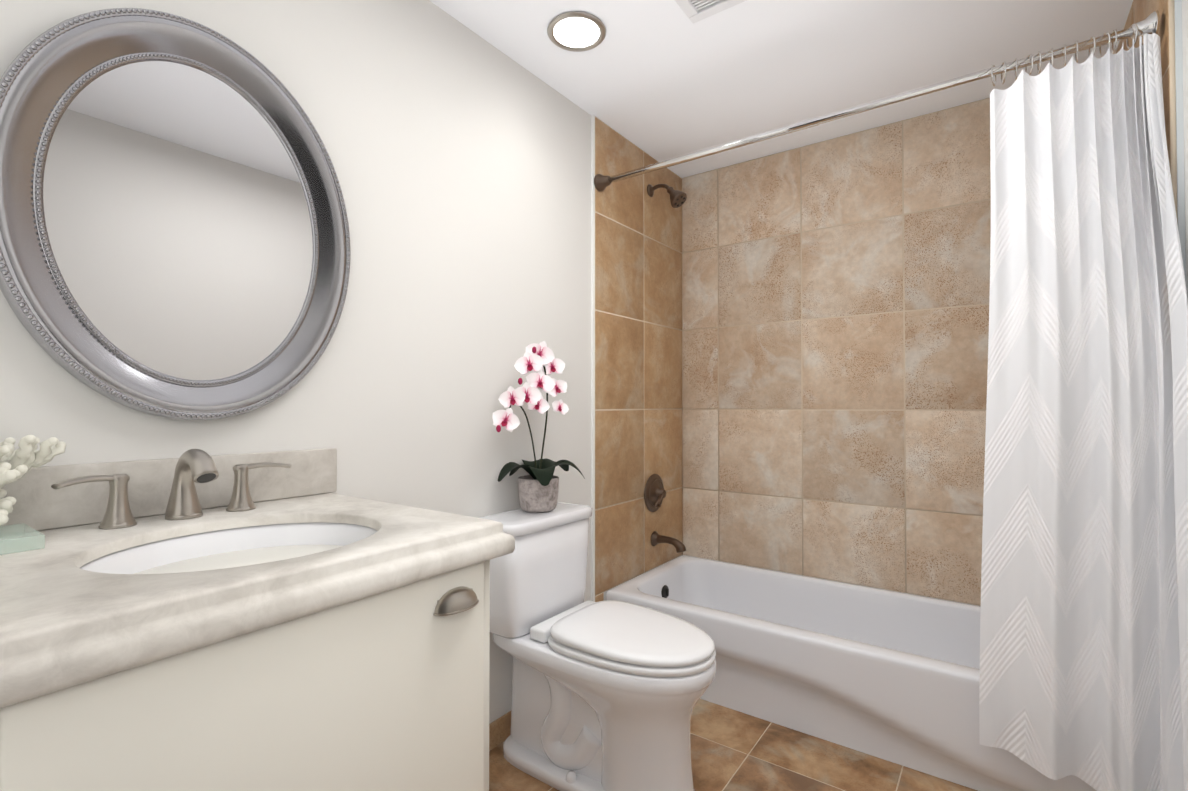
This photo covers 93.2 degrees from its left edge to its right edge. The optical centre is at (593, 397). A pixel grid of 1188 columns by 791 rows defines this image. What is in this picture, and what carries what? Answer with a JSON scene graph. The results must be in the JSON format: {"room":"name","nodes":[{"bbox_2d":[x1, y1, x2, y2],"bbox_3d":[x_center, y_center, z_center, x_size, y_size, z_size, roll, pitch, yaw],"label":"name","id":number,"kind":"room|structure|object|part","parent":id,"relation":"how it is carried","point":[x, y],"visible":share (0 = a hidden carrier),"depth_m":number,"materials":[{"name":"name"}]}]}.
{"room":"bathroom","nodes":[
{"label":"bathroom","id":0,"kind":"room"},
{"bbox_2d":[0,0,681,723],"bbox_3d":[-0.366,0.002,2.012,0.100,2.500,2.964,-1,-1,36],"label":"wall","id":1,"kind":"structure","parent":0,"point":[460,154],"depth_m":1.70,"materials":[{"name":"white paint"}]},
{"bbox_2d":[0,448,336,534],"bbox_3d":[-0.898,0.185,1.165,0.020,0.114,0.755,-1,-1,36],"label":"backsplash","id":2,"kind":"structure","parent":1,"relation":"attached to","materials":[{"name":"stone"}]},
{"bbox_2d":[0,8,350,419],"bbox_3d":[-0.849,-0.377,1.218,0.049,0.850,0.668,-1,-1,36],"label":"mirror","id":3,"kind":"object","parent":1,"relation":"attached to","point":[174,235],"visible":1,"depth_m":1.17,"materials":[{"name":"silver metal"}]},
{"label":"glass","id":4,"kind":"part","parent":3,"relation":"part of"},
{"bbox_2d":[489,711,510,750],"bbox_3d":[-0.342,1.159,1.934,0.011,0.085,1.141,-1,-1,36],"label":"baseboard","id":5,"kind":"structure","parent":1,"relation":"attached to","point":[499,730],"depth_m":1.93,"materials":[{"name":"tile"}]},
{"bbox_2d":[591,115,594,601],"bbox_3d":[-0.005,-0.007,2.419,0.011,2.429,0.012,-1,-1,36],"label":"trim","id":6,"kind":"structure","parent":1,"relation":"attached to","point":[593,358],"depth_m":2.42,"materials":[{"name":"white paint"}]},
{"bbox_2d":[595,117,682,601],"bbox_3d":[0.243,-0.002,2.763,0.012,2.429,0.831,-1,-1,36],"label":"wall tiles","id":7,"kind":"structure","parent":1,"relation":"attached to","point":[638,336],"depth_m":2.69,"materials":[{"name":"tile"}]},
{"bbox_2d":[644,474,665,511],"bbox_3d":[0.328,0.478,2.802,0.071,0.190,0.190,-1,-1,36],"label":"tub valve","id":8,"kind":"object","parent":7,"relation":"attached to","point":[654,493],"visible":1,"depth_m":2.78,"materials":[{"name":"brown metal"}]},
{"bbox_2d":[647,184,686,207],"bbox_3d":[0.361,-0.997,2.759,0.198,0.144,0.088,-1,-1,36],"label":"shower head","id":9,"kind":"object","parent":7,"relation":"attached to","point":[677,198],"visible":1,"depth_m":2.73},
{"bbox_2d":[651,531,685,552],"bbox_3d":[0.373,0.713,2.772,0.175,0.085,0.074,-1,-1,36],"label":"tub spout","id":10,"kind":"object","parent":7,"relation":"attached to","point":[657,538],"visible":1,"depth_m":2.77,"materials":[{"name":"brown metal"}]},
{"bbox_2d":[594,10,1187,790],"bbox_3d":[0.686,0.034,1.849,1.774,2.033,0.257,-1,-1,36],"label":"shower curtain","id":11,"kind":"object","parent":7,"relation":"attached to","point":[1084,616],"visible":1,"depth_m":1.50,"materials":[{"name":"white fabric"}]},
{"bbox_3d":[0.728,-0.941,1.945,1.745,0.079,0.074,-1,-1,36],"label":"rod","id":12,"kind":"part","parent":11,"relation":"part of","materials":[{"name":"silver metal"}]},
{"bbox_2d":[429,0,1132,177],"bbox_3d":[0.405,-1.285,1.474,2.000,0.100,2.964,-1,-1,36],"label":"ceiling","id":13,"kind":"structure","parent":0,"point":[660,80],"depth_m":2.03,"materials":[{"name":"white paint"}]},
{"bbox_2d":[547,11,605,51],"bbox_3d":[-0.058,-1.224,1.887,0.198,0.010,0.198,-1,-1,36],"label":"recessed light","id":14,"kind":"object","parent":13,"relation":"in","point":[575,31],"visible":1,"depth_m":1.88,"materials":[{"name":"silver metal"}]},
{"bbox_2d":[675,0,746,22],"bbox_3d":[0.362,-1.226,1.577,0.360,0.014,0.365,-1,-1,36],"label":"ceiling vent","id":15,"kind":"object","parent":13,"relation":"in","point":[694,11],"visible":0.98,"depth_m":1.75,"materials":[{"name":"white plastic"}]},
{"bbox_2d":[1182,0,1187,301],"bbox_3d":[1.140,-0.013,0.865,0.100,2.500,2.864,-1,-1,36],"label":"wall","id":16,"kind":"structure","parent":0,"point":[1185,50],"depth_m":1.35,"materials":[{"name":"white paint"}]},
{"bbox_2d":[1115,0,1177,223],"bbox_3d":[1.672,-0.016,1.718,0.012,2.429,0.857,-1,-1,36],"label":"wall tiles","id":17,"kind":"structure","parent":16,"relation":"attached to","point":[1140,10],"depth_m":1.40,"materials":[{"name":"tile"}]},
{"bbox_2d":[1174,0,1185,281],"bbox_3d":[1.679,-0.017,1.709,0.012,2.429,0.864,-1,-1,36],"label":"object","id":18,"kind":"structure","parent":16,"relation":"attached to","point":[1179,120],"depth_m":1.37,"materials":[{"name":"white"}]},
{"bbox_3d":[1.241,0.010,2.618,2.000,2.500,0.100,-1,-1,36],"label":"wall","id":19,"kind":"structure","parent":0,"visible":0},
{"bbox_2d":[682,98,990,605],"bbox_3d":[1.196,-0.004,2.582,1.746,2.429,0.012,-1,-1,36],"label":"wall tiles","id":20,"kind":"structure","parent":19,"relation":"attached to","point":[835,311],"depth_m":2.60,"materials":[{"name":"tile"}]},
{"bbox_3d":[0.083,1.244,0.993,2.000,0.088,4.064,-1,-1,36],"label":"floor","id":21,"kind":"structure","parent":0,"visible":0},
{"bbox_2d":[489,699,977,790],"bbox_3d":[0.051,1.194,0.955,1.793,0.012,3.964,-1,-1,36],"label":"floor","id":22,"kind":"structure","parent":21,"relation":"on","point":[733,750],"depth_m":1.83,"materials":[{"name":"tile"}]},
{"bbox_2d":[0,448,514,790],"bbox_3d":[-0.639,0.643,0.977,0.653,1.088,0.762,-1,-1,36],"label":"bathroom vanity","id":23,"kind":"object","parent":22,"relation":"on","point":[242,640],"visible":1,"depth_m":0.84,"materials":[{"name":"white paint"}]},
{"bbox_2d":[0,493,514,707],"bbox_3d":[-0.640,0.272,0.983,0.650,0.064,0.762,-1,-1,36],"label":"countertop","id":24,"kind":"structure","parent":23,"relation":"on","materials":[{"name":"stone"}]},
{"bbox_2d":[0,434,65,554],"bbox_3d":[-0.965,0.136,0.880,0.192,0.203,0.208,-1,-1,36],"label":"decor","id":25,"kind":"object","parent":24,"relation":"on","point":[21,461],"visible":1,"depth_m":0.90,"materials":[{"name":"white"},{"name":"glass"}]},
{"bbox_2d":[51,449,290,528],"bbox_3d":[-0.791,0.173,1.110,0.154,0.145,0.402,-1,-1,36],"label":"faucet","id":26,"kind":"object","parent":24,"relation":"on","point":[184,509],"depth_m":1.11,"materials":[{"name":"silver metal"}]},
{"bbox_2d":[80,522,376,573],"bbox_3d":[-0.597,0.338,0.968,0.440,0.156,0.484,-1,-1,36],"label":"sink","id":27,"kind":"object","parent":24,"relation":"in","point":[227,544],"depth_m":1.09,"materials":[{"name":"white ceramic"}]},
{"bbox_3d":[-0.238,0.360,1.005,0.030,0.036,0.098,-1,-1,36],"label":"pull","id":28,"kind":"part","parent":23,"relation":"part of","materials":[{"name":"silver metal"}]},
{"bbox_2d":[479,502,715,790],"bbox_3d":[0.018,0.797,1.788,0.762,0.803,0.454,-1,-1,36],"label":"toilet","id":29,"kind":"object","parent":22,"relation":"on","point":[607,695],"visible":0.96,"depth_m":1.71,"materials":[{"name":"white ceramic"}]},
{"bbox_3d":[-0.204,0.578,1.951,0.217,0.362,0.454,-1,-1,36],"label":"tank","id":30,"kind":"part","parent":29,"relation":"part of","materials":[{"name":"white ceramic"}]},
{"bbox_2d":[492,341,584,512],"bbox_3d":[-0.207,0.099,1.947,0.249,0.594,0.377,-1,-1,36],"label":"orchid","id":31,"kind":"object","parent":29,"relation":"on","point":[538,486],"visible":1,"depth_m":1.92,"materials":[{"name":"plant"}]},
{"bbox_3d":[-0.196,0.338,1.979,0.143,0.116,0.143,-1,-1,36],"label":"pot","id":32,"kind":"part","parent":31,"relation":"part of","materials":[{"name":"concrete"}]},
{"bbox_3d":[0.028,0.978,1.778,0.737,0.440,0.380,-1,-1,36],"label":"bowl","id":33,"kind":"part","parent":29,"relation":"part of","materials":[{"name":"white ceramic"}]},
{"bbox_3d":[0.107,0.724,1.725,0.542,0.064,0.372,-1,-1,36],"label":"seat","id":34,"kind":"part","parent":29,"relation":"part of","materials":[{"name":"white plastic"}]},
{"bbox_2d":[606,555,1095,790],"bbox_3d":[0.979,1.025,2.255,1.755,0.359,0.746,-1,-1,36],"label":"bathtub","id":35,"kind":"object","parent":22,"relation":"on","point":[890,676],"visible":0.62,"depth_m":2.06,"materials":[{"name":"white ceramic"}]}
]}

